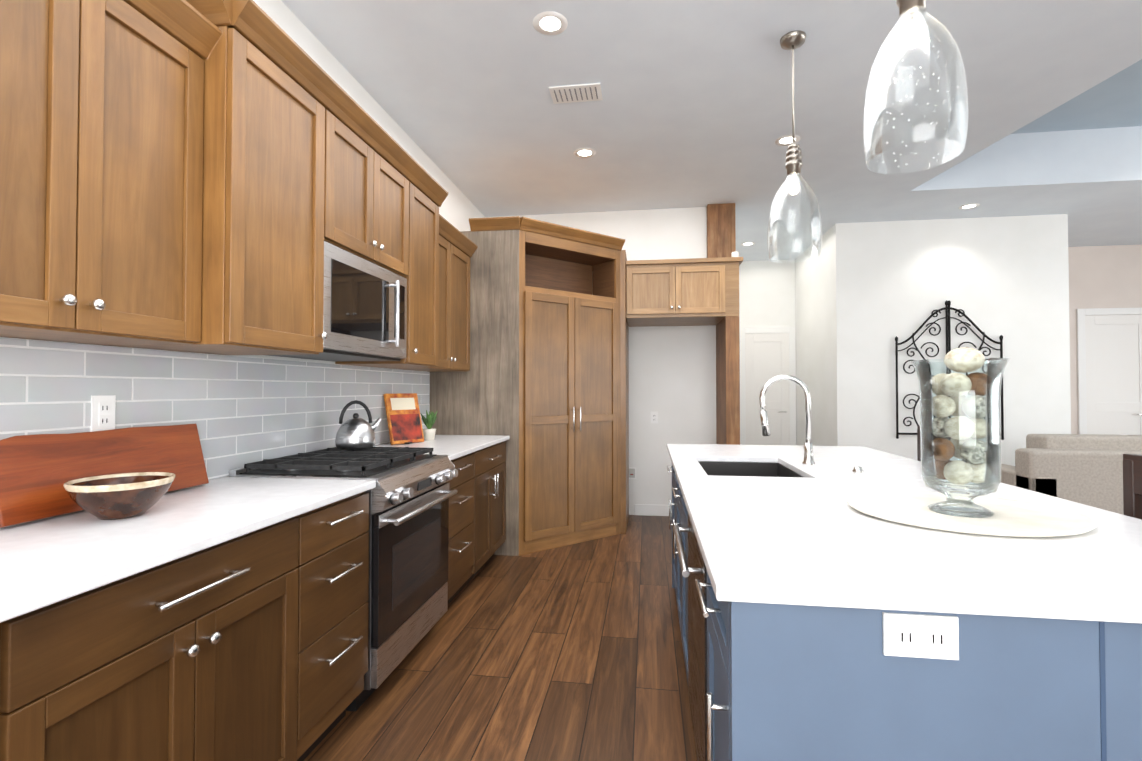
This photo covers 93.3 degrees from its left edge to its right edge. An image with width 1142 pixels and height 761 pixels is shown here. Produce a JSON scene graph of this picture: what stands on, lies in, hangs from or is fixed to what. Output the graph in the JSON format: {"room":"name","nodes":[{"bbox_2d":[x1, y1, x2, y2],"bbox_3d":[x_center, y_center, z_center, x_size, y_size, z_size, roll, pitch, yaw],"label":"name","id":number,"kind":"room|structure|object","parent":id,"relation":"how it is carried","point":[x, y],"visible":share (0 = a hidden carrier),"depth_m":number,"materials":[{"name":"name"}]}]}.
{"room":"kitchen","nodes":[
{"label":"kitchen","id":0,"kind":"room"},
{"bbox_2d":[0,0,487,477],"bbox_3d":[-1.487,-0.246,1.922,0.100,3.080,7.780,0,-1,8],"label":"wall","id":1,"kind":"structure","parent":0,"point":[457,209],"depth_m":3.21,"materials":[{"name":"paint"}]},
{"bbox_2d":[0,0,187,350],"bbox_3d":[-1.350,-0.602,1.321,0.335,0.972,0.739,0,-1,8],"label":"upper cabinet","id":2,"kind":"object","parent":1,"relation":"attached to","point":[94,93],"depth_m":1.34,"materials":[{"name":"brown wood"}]},
{"bbox_2d":[0,338,429,479],"bbox_3d":[-1.337,0.150,2.574,0.009,0.487,3.287,0,-1,8],"label":"tile backsplash","id":3,"kind":"structure","parent":1,"relation":"attached to","point":[240,412],"depth_m":2.08,"materials":[{"name":"grey tile"}]},
{"bbox_2d":[90,395,115,431],"bbox_3d":[-1.455,0.105,1.679,0.009,0.116,0.072,0,-1,8],"label":"outlet","id":4,"kind":"object","parent":3,"relation":"attached to","point":[103,407],"visible":0.94,"depth_m":1.67,"materials":[{"name":"white plastic"}]},
{"bbox_2d":[176,0,339,354],"bbox_3d":[-1.219,-0.642,1.925,0.425,1.072,0.616,0,-1,8],"label":"upper cabinet","id":5,"kind":"object","parent":1,"relation":"attached to","point":[203,176],"depth_m":1.77,"materials":[{"name":"brown wood"}]},
{"bbox_2d":[340,92,411,279],"bbox_3d":[-1.131,-0.863,2.548,0.425,0.610,0.760,0,-1,8],"label":"upper cabinet","id":6,"kind":"object","parent":1,"relation":"attached to","point":[376,177],"depth_m":2.51,"materials":[{"name":"brown wood"}]},
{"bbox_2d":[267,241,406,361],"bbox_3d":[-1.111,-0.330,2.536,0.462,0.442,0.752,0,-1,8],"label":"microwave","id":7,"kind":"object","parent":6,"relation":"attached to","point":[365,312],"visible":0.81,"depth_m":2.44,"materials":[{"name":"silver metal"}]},
{"bbox_2d":[335,164,447,368],"bbox_3d":[-1.048,-0.623,3.128,0.425,1.072,0.545,0,-1,8],"label":"upper cabinet","id":8,"kind":"object","parent":1,"relation":"attached to","point":[427,291],"depth_m":3.13,"materials":[{"name":"brown wood"}]},
{"bbox_2d":[392,224,471,371],"bbox_3d":[-1.003,-0.562,3.766,0.335,0.972,0.856,0,-1,8],"label":"upper cabinet","id":9,"kind":"object","parent":1,"relation":"attached to","point":[457,342],"depth_m":3.91,"materials":[{"name":"brown wood"}]},
{"bbox_2d":[304,515,696,760],"bbox_3d":[3.652,1.325,2.317,10.157,0.050,10.300,0,-1,8],"label":"floor","id":10,"kind":"structure","parent":0,"point":[573,652],"depth_m":2.40,"materials":[{"name":"brown wood"}]},
{"bbox_2d":[0,512,307,760],"bbox_3d":[-1.203,0.842,1.298,0.626,0.882,0.820,0,-1,8],"label":"base cabinet","id":11,"kind":"object","parent":10,"relation":"on","point":[252,646],"depth_m":1.23,"materials":[{"name":"brown wood"}]},
{"bbox_2d":[308,491,368,754],"bbox_3d":[-1.121,0.852,1.884,0.624,0.882,0.489,0,-1,8],"label":"base cabinet","id":12,"kind":"object","parent":10,"relation":"on","point":[338,536],"depth_m":1.87,"materials":[{"name":"brown wood"}]},
{"bbox_2d":[229,447,457,711],"bbox_3d":[-0.982,0.823,2.499,0.709,0.961,0.752,0,-1,8],"label":"gas range","id":13,"kind":"object","parent":10,"relation":"on","point":[410,493],"visible":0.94,"depth_m":2.30,"materials":[{"name":"silver metal"}]},
{"bbox_2d":[335,400,381,448],"bbox_3d":[-1.108,0.224,2.780,0.198,0.244,0.196,0,-1,8],"label":"kettle","id":14,"kind":"object","parent":13,"relation":"on","point":[355,432],"visible":1,"depth_m":2.72,"materials":[{"name":"silver metal"}]},
{"bbox_2d":[445,450,479,603],"bbox_3d":[-0.939,0.873,3.166,0.624,0.882,0.569,0,-1,8],"label":"base cabinet","id":15,"kind":"object","parent":10,"relation":"on","point":[464,506],"depth_m":3.16,"materials":[{"name":"brown wood"}]},
{"bbox_2d":[480,441,505,569],"bbox_3d":[-0.853,0.883,3.767,0.624,0.882,0.768,0,-1,8],"label":"base cabinet","id":16,"kind":"object","parent":10,"relation":"on","point":[492,458],"depth_m":3.73,"materials":[{"name":"brown wood"}]},
{"bbox_2d":[0,435,509,622],"bbox_3d":[-1.019,0.408,2.522,0.648,0.028,3.292,0,-1,8],"label":"countertop","id":17,"kind":"structure","parent":16,"relation":"on","point":[48,561],"depth_m":1.34,"materials":[{"name":"white stone"}]},
{"bbox_2d":[0,424,208,527],"bbox_3d":[-1.410,0.263,1.663,0.089,0.228,0.635,0,-1,8],"label":"cutting board","id":18,"kind":"object","parent":17,"relation":"on","point":[37,471],"visible":0.81,"depth_m":1.55,"materials":[{"name":"brown wood"}]},
{"bbox_2d":[63,472,175,519],"bbox_3d":[-1.248,0.324,1.500,0.240,0.103,0.240,0,-1,8],"label":"ceramic bowl","id":19,"kind":"object","parent":17,"relation":"on","point":[116,496],"visible":1,"depth_m":1.45,"materials":[{"name":"ceramic"}]},
{"bbox_2d":[383,393,423,444],"bbox_3d":[-1.088,0.247,3.520,0.212,0.324,0.260,0,-1,8],"label":"cookbook","id":20,"kind":"object","parent":17,"relation":"on","point":[403,418],"visible":1,"depth_m":3.50,"materials":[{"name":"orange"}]},
{"bbox_2d":[420,410,436,439],"bbox_3d":[-0.982,0.310,3.755,0.122,0.206,0.114,0,-1,8],"label":"plant","id":21,"kind":"object","parent":17,"relation":"on","point":[429,422],"visible":0.98,"depth_m":3.73,"materials":[{"name":"green plant"}]},
{"bbox_2d":[430,216,628,555],"bbox_3d":[-0.267,0.055,4.799,1.499,2.572,1.524,0,-1,8],"label":"pantry","id":22,"kind":"object","parent":10,"relation":"on","point":[543,383],"visible":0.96,"depth_m":4.28,"materials":[{"name":"brown wood"}]},
{"bbox_2d":[626,257,742,444],"bbox_3d":[1.030,0.145,5.015,1.002,2.400,0.729,0,-1,8],"label":"upper cabinet","id":23,"kind":"object","parent":10,"relation":"on","point":[687,292],"visible":0.98,"depth_m":4.71,"materials":[{"name":"brown wood"}]},
{"bbox_2d":[707,203,735,257],"bbox_3d":[1.475,-1.390,5.304,0.265,0.677,0.082,0,-1,8],"label":"plank","id":24,"kind":"object","parent":23,"relation":"on","point":[721,236],"visible":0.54,"depth_m":5.26,"materials":[{"name":"brown wood"}]},
{"bbox_2d":[731,252,738,256],"bbox_3d":[1.473,-1.109,4.839,0.064,0.097,0.064,0,-1,8],"label":"pillar candle","id":25,"kind":"object","parent":23,"relation":"on","point":[734,254],"visible":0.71,"depth_m":4.81,"materials":[{"name":"wax"}]},
{"bbox_2d":[667,461,1141,760],"bbox_3d":[1.013,0.856,2.144,1.172,0.882,2.502,0,-1,8],"label":"kitchen island","id":26,"kind":"object","parent":10,"relation":"on","point":[785,682],"visible":0.71,"depth_m":0.95,"materials":[{"name":"blue paint"}]},
{"bbox_2d":[673,514,706,760],"bbox_3d":[0.677,0.851,1.674,0.684,0.878,0.605,0,-1,8],"label":"dishwasher","id":27,"kind":"object","parent":26,"relation":"in","point":[693,569],"visible":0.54,"depth_m":1.63,"materials":[{"name":"silver metal"}]},
{"bbox_2d":[667,444,1141,622],"bbox_3d":[1.037,0.401,2.148,1.204,0.028,2.560,0,-1,8],"label":"island countertop","id":28,"kind":"structure","parent":26,"relation":"on","point":[811,537],"depth_m":1.19,"materials":[{"name":"white stone"}]},
{"bbox_2d":[698,461,802,476],"bbox_3d":[0.816,0.543,2.496,0.484,0.242,0.704,0,-1,8],"label":"sink","id":29,"kind":"object","parent":28,"relation":"in","point":[745,469],"visible":0.06,"depth_m":2.81,"materials":[{"name":"grey metal"}]},
{"bbox_2d":[759,375,814,464],"bbox_3d":[1.031,0.183,2.588,0.257,0.421,0.117,0,-1,8],"label":"faucet","id":30,"kind":"object","parent":28,"relation":"on","point":[808,452],"visible":1,"depth_m":2.54,"materials":[{"name":"silver metal"}]},
{"bbox_2d":[852,466,863,472],"bbox_3d":[1.221,0.377,2.295,0.044,0.024,0.044,0,-1,8],"label":"button","id":31,"kind":"object","parent":28,"relation":"on","point":[857,469],"visible":1,"depth_m":2.28,"materials":[{"name":"silver metal"}]},
{"bbox_2d":[847,491,1096,536],"bbox_3d":[1.089,0.367,1.510,0.570,0.018,0.513,0,-1,8],"label":"platter","id":32,"kind":"object","parent":28,"relation":"on","point":[1012,518],"visible":0.94,"depth_m":1.46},
{"bbox_2d":[911,358,1009,517],"bbox_3d":[1.089,0.155,1.514,0.226,0.425,0.226,0,-1,8],"label":"hurricane vase","id":33,"kind":"object","parent":32,"relation":"on","point":[995,368],"visible":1,"depth_m":1.47,"materials":[{"name":"clear glass"}]},
{"bbox_2d":[932,347,986,484],"bbox_3d":[1.091,0.098,1.514,0.160,0.381,0.153,0,-1,8],"label":"decorative balls","id":34,"kind":"object","parent":33,"relation":"in","point":[966,353],"depth_m":1.48,"materials":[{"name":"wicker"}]},
{"bbox_2d":[883,612,958,659],"bbox_3d":[0.610,0.446,0.940,0.120,0.073,0.009,0,-1,8],"label":"outlet","id":35,"kind":"object","parent":26,"relation":"attached to","point":[922,636],"visible":1,"depth_m":0.94,"materials":[{"name":"white plastic"}]},
{"bbox_2d":[917,426,972,462],"bbox_3d":[1.558,0.767,2.574,0.447,1.075,0.460,0,-1,8],"label":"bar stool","id":36,"kind":"object","parent":10,"relation":"on","point":[918,445],"depth_m":2.75,"materials":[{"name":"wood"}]},
{"bbox_2d":[961,434,1141,514],"bbox_3d":[4.780,0.884,4.372,2.500,0.900,0.970,0,-1,8],"label":"sofa","id":37,"kind":"object","parent":10,"relation":"on","point":[1085,469],"visible":0.38,"depth_m":4.05,"materials":[{"name":"fabric"}]},
{"bbox_2d":[1123,454,1141,519],"bbox_3d":[1.388,0.747,1.376,0.447,1.075,0.460,0,-1,8],"label":"bar stool","id":38,"kind":"object","parent":10,"relation":"on","point":[1132,485],"visible":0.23,"depth_m":1.54,"materials":[{"name":"brown wood"}]},
{"bbox_2d":[488,206,739,514],"bbox_3d":[0.379,-0.187,5.535,2.537,3.080,0.100,0,-1,8],"label":"wall","id":39,"kind":"structure","parent":0,"point":[672,369],"depth_m":5.41,"materials":[{"name":"paint"}]},
{"bbox_2d":[629,467,635,478],"bbox_3d":[0.610,0.931,5.414,0.090,0.120,0.035,0,-1,8],"label":"water valve box","id":40,"kind":"object","parent":39,"relation":"attached to","point":[632,472],"visible":0.71,"depth_m":5.42,"materials":[{"name":"white plastic"}]},
{"bbox_2d":[634,504,671,515],"bbox_3d":[1.032,1.296,5.360,0.800,0.110,0.013,0,-1,8],"label":"baseboard","id":41,"kind":"structure","parent":39,"relation":"attached to","point":[650,510],"depth_m":5.38,"materials":[{"name":"white wood"}]},
{"bbox_2d":[651,412,657,422],"bbox_3d":[0.835,0.371,5.405,0.072,0.116,0.009,0,-1,8],"label":"outlet","id":42,"kind":"object","parent":39,"relation":"attached to","point":[654,417],"visible":1,"depth_m":5.40,"materials":[{"name":"white plastic"}]},
{"bbox_2d":[281,0,1141,260],"bbox_3d":[3.652,-2.064,2.373,10.157,0.570,10.300,0,-1,8],"label":"ceiling","id":43,"kind":"structure","parent":0,"point":[692,108],"depth_m":3.49,"materials":[{"name":"paint"}]},
{"bbox_2d":[533,11,567,34],"bbox_3d":[-0.103,-1.772,2.680,0.176,0.004,0.176,0,-1,8],"label":"recessed light","id":44,"kind":"object","parent":43,"relation":"in","point":[549,21],"visible":1,"depth_m":2.67,"materials":[{"name":"white"}]},
{"bbox_2d":[549,83,602,103],"bbox_3d":[0.032,-1.757,3.307,0.310,0.011,0.180,0,-1,8],"label":"ceiling vent","id":45,"kind":"object","parent":43,"relation":"in","point":[577,93],"visible":1,"depth_m":3.30,"materials":[{"name":"white metal"}]},
{"bbox_2d":[573,148,595,157],"bbox_3d":[0.105,-1.748,4.145,0.176,0.004,0.176,0,-1,8],"label":"recessed light","id":46,"kind":"object","parent":43,"relation":"in","point":[583,152],"visible":1,"depth_m":4.13,"materials":[{"name":"white"}]},
{"bbox_2d":[741,242,754,245],"bbox_3d":[2.210,-1.705,6.734,0.176,0.004,0.176,0,-1,8],"label":"recessed light","id":47,"kind":"object","parent":43,"relation":"in","point":[747,243],"visible":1,"depth_m":6.71,"materials":[{"name":"white"}]},
{"bbox_2d":[775,135,799,145],"bbox_3d":[1.580,-1.751,3.935,0.176,0.004,0.176,0,-1,8],"label":"recessed light","id":48,"kind":"object","parent":43,"relation":"in","point":[784,140],"visible":0.83,"depth_m":3.93,"materials":[{"name":"white"}]},
{"bbox_2d":[767,30,821,262],"bbox_3d":[1.149,-1.202,2.784,0.260,1.140,0.260,0,-1,8],"label":"pendant light","id":49,"kind":"object","parent":43,"relation":"hanging from","point":[794,182],"visible":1,"depth_m":2.75,"materials":[{"name":"clear glass"}]},
{"bbox_2d":[863,0,968,173],"bbox_3d":[1.004,-1.221,1.588,0.260,1.140,0.260,0,-1,8],"label":"pendant light","id":50,"kind":"object","parent":43,"relation":"hanging from","point":[918,24],"visible":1,"depth_m":1.53,"materials":[{"name":"clear glass"}]},
{"bbox_2d":[958,203,979,209],"bbox_3d":[3.954,-1.728,5.355,0.176,0.004,0.176,0,-1,8],"label":"recessed light","id":51,"kind":"object","parent":43,"relation":"in","point":[969,206],"visible":1,"depth_m":5.35,"materials":[{"name":"white"}]},
{"bbox_2d":[740,259,795,333],"bbox_3d":[2.550,-0.152,7.650,1.140,3.080,0.100,0,-1,8],"label":"wall","id":52,"kind":"structure","parent":0,"point":[767,287],"depth_m":7.59,"materials":[{"name":"paint"}]},
{"bbox_2d":[739,327,795,444],"bbox_3d":[2.747,0.319,7.529,0.760,2.135,0.064,0,-1,8],"label":"hall door","id":53,"kind":"structure","parent":52,"relation":"in","point":[767,354],"depth_m":7.55,"materials":[{"name":"white wood"}]},
{"bbox_2d":[792,227,831,445],"bbox_3d":[3.082,-0.166,6.802,0.100,3.080,1.630,0,-1,8],"label":"wall","id":54,"kind":"structure","parent":0,"point":[813,277],"depth_m":6.63,"materials":[{"name":"paint"}]},
{"bbox_2d":[832,214,1075,465],"bbox_3d":[4.032,-0.183,5.773,2.270,3.080,0.100,0,-1,8],"label":"wall","id":55,"kind":"structure","parent":0,"point":[850,302],"depth_m":5.75,"materials":[{"name":"paint"}]},
{"bbox_2d":[895,300,1003,439],"bbox_3d":[3.989,-0.114,5.697,1.052,1.469,0.034,0,-1,8],"label":"wall art","id":56,"kind":"object","parent":55,"relation":"attached to","point":[947,308],"visible":0.5,"depth_m":5.70,"materials":[{"name":"black metal"}]},
{"bbox_2d":[1072,245,1141,433],"bbox_3d":[7.262,-0.166,6.779,4.043,3.080,0.100,0,-1,8],"label":"wall","id":57,"kind":"structure","parent":0,"point":[1102,276],"depth_m":6.82,"materials":[{"name":"paint"}]},
{"bbox_2d":[1077,308,1141,434],"bbox_3d":[7.209,0.230,6.695,1.590,2.285,0.064,0,-1,8],"label":"room door","id":58,"kind":"structure","parent":57,"relation":"in","point":[1109,356],"depth_m":6.78,"materials":[{"name":"white wood"}]}
]}

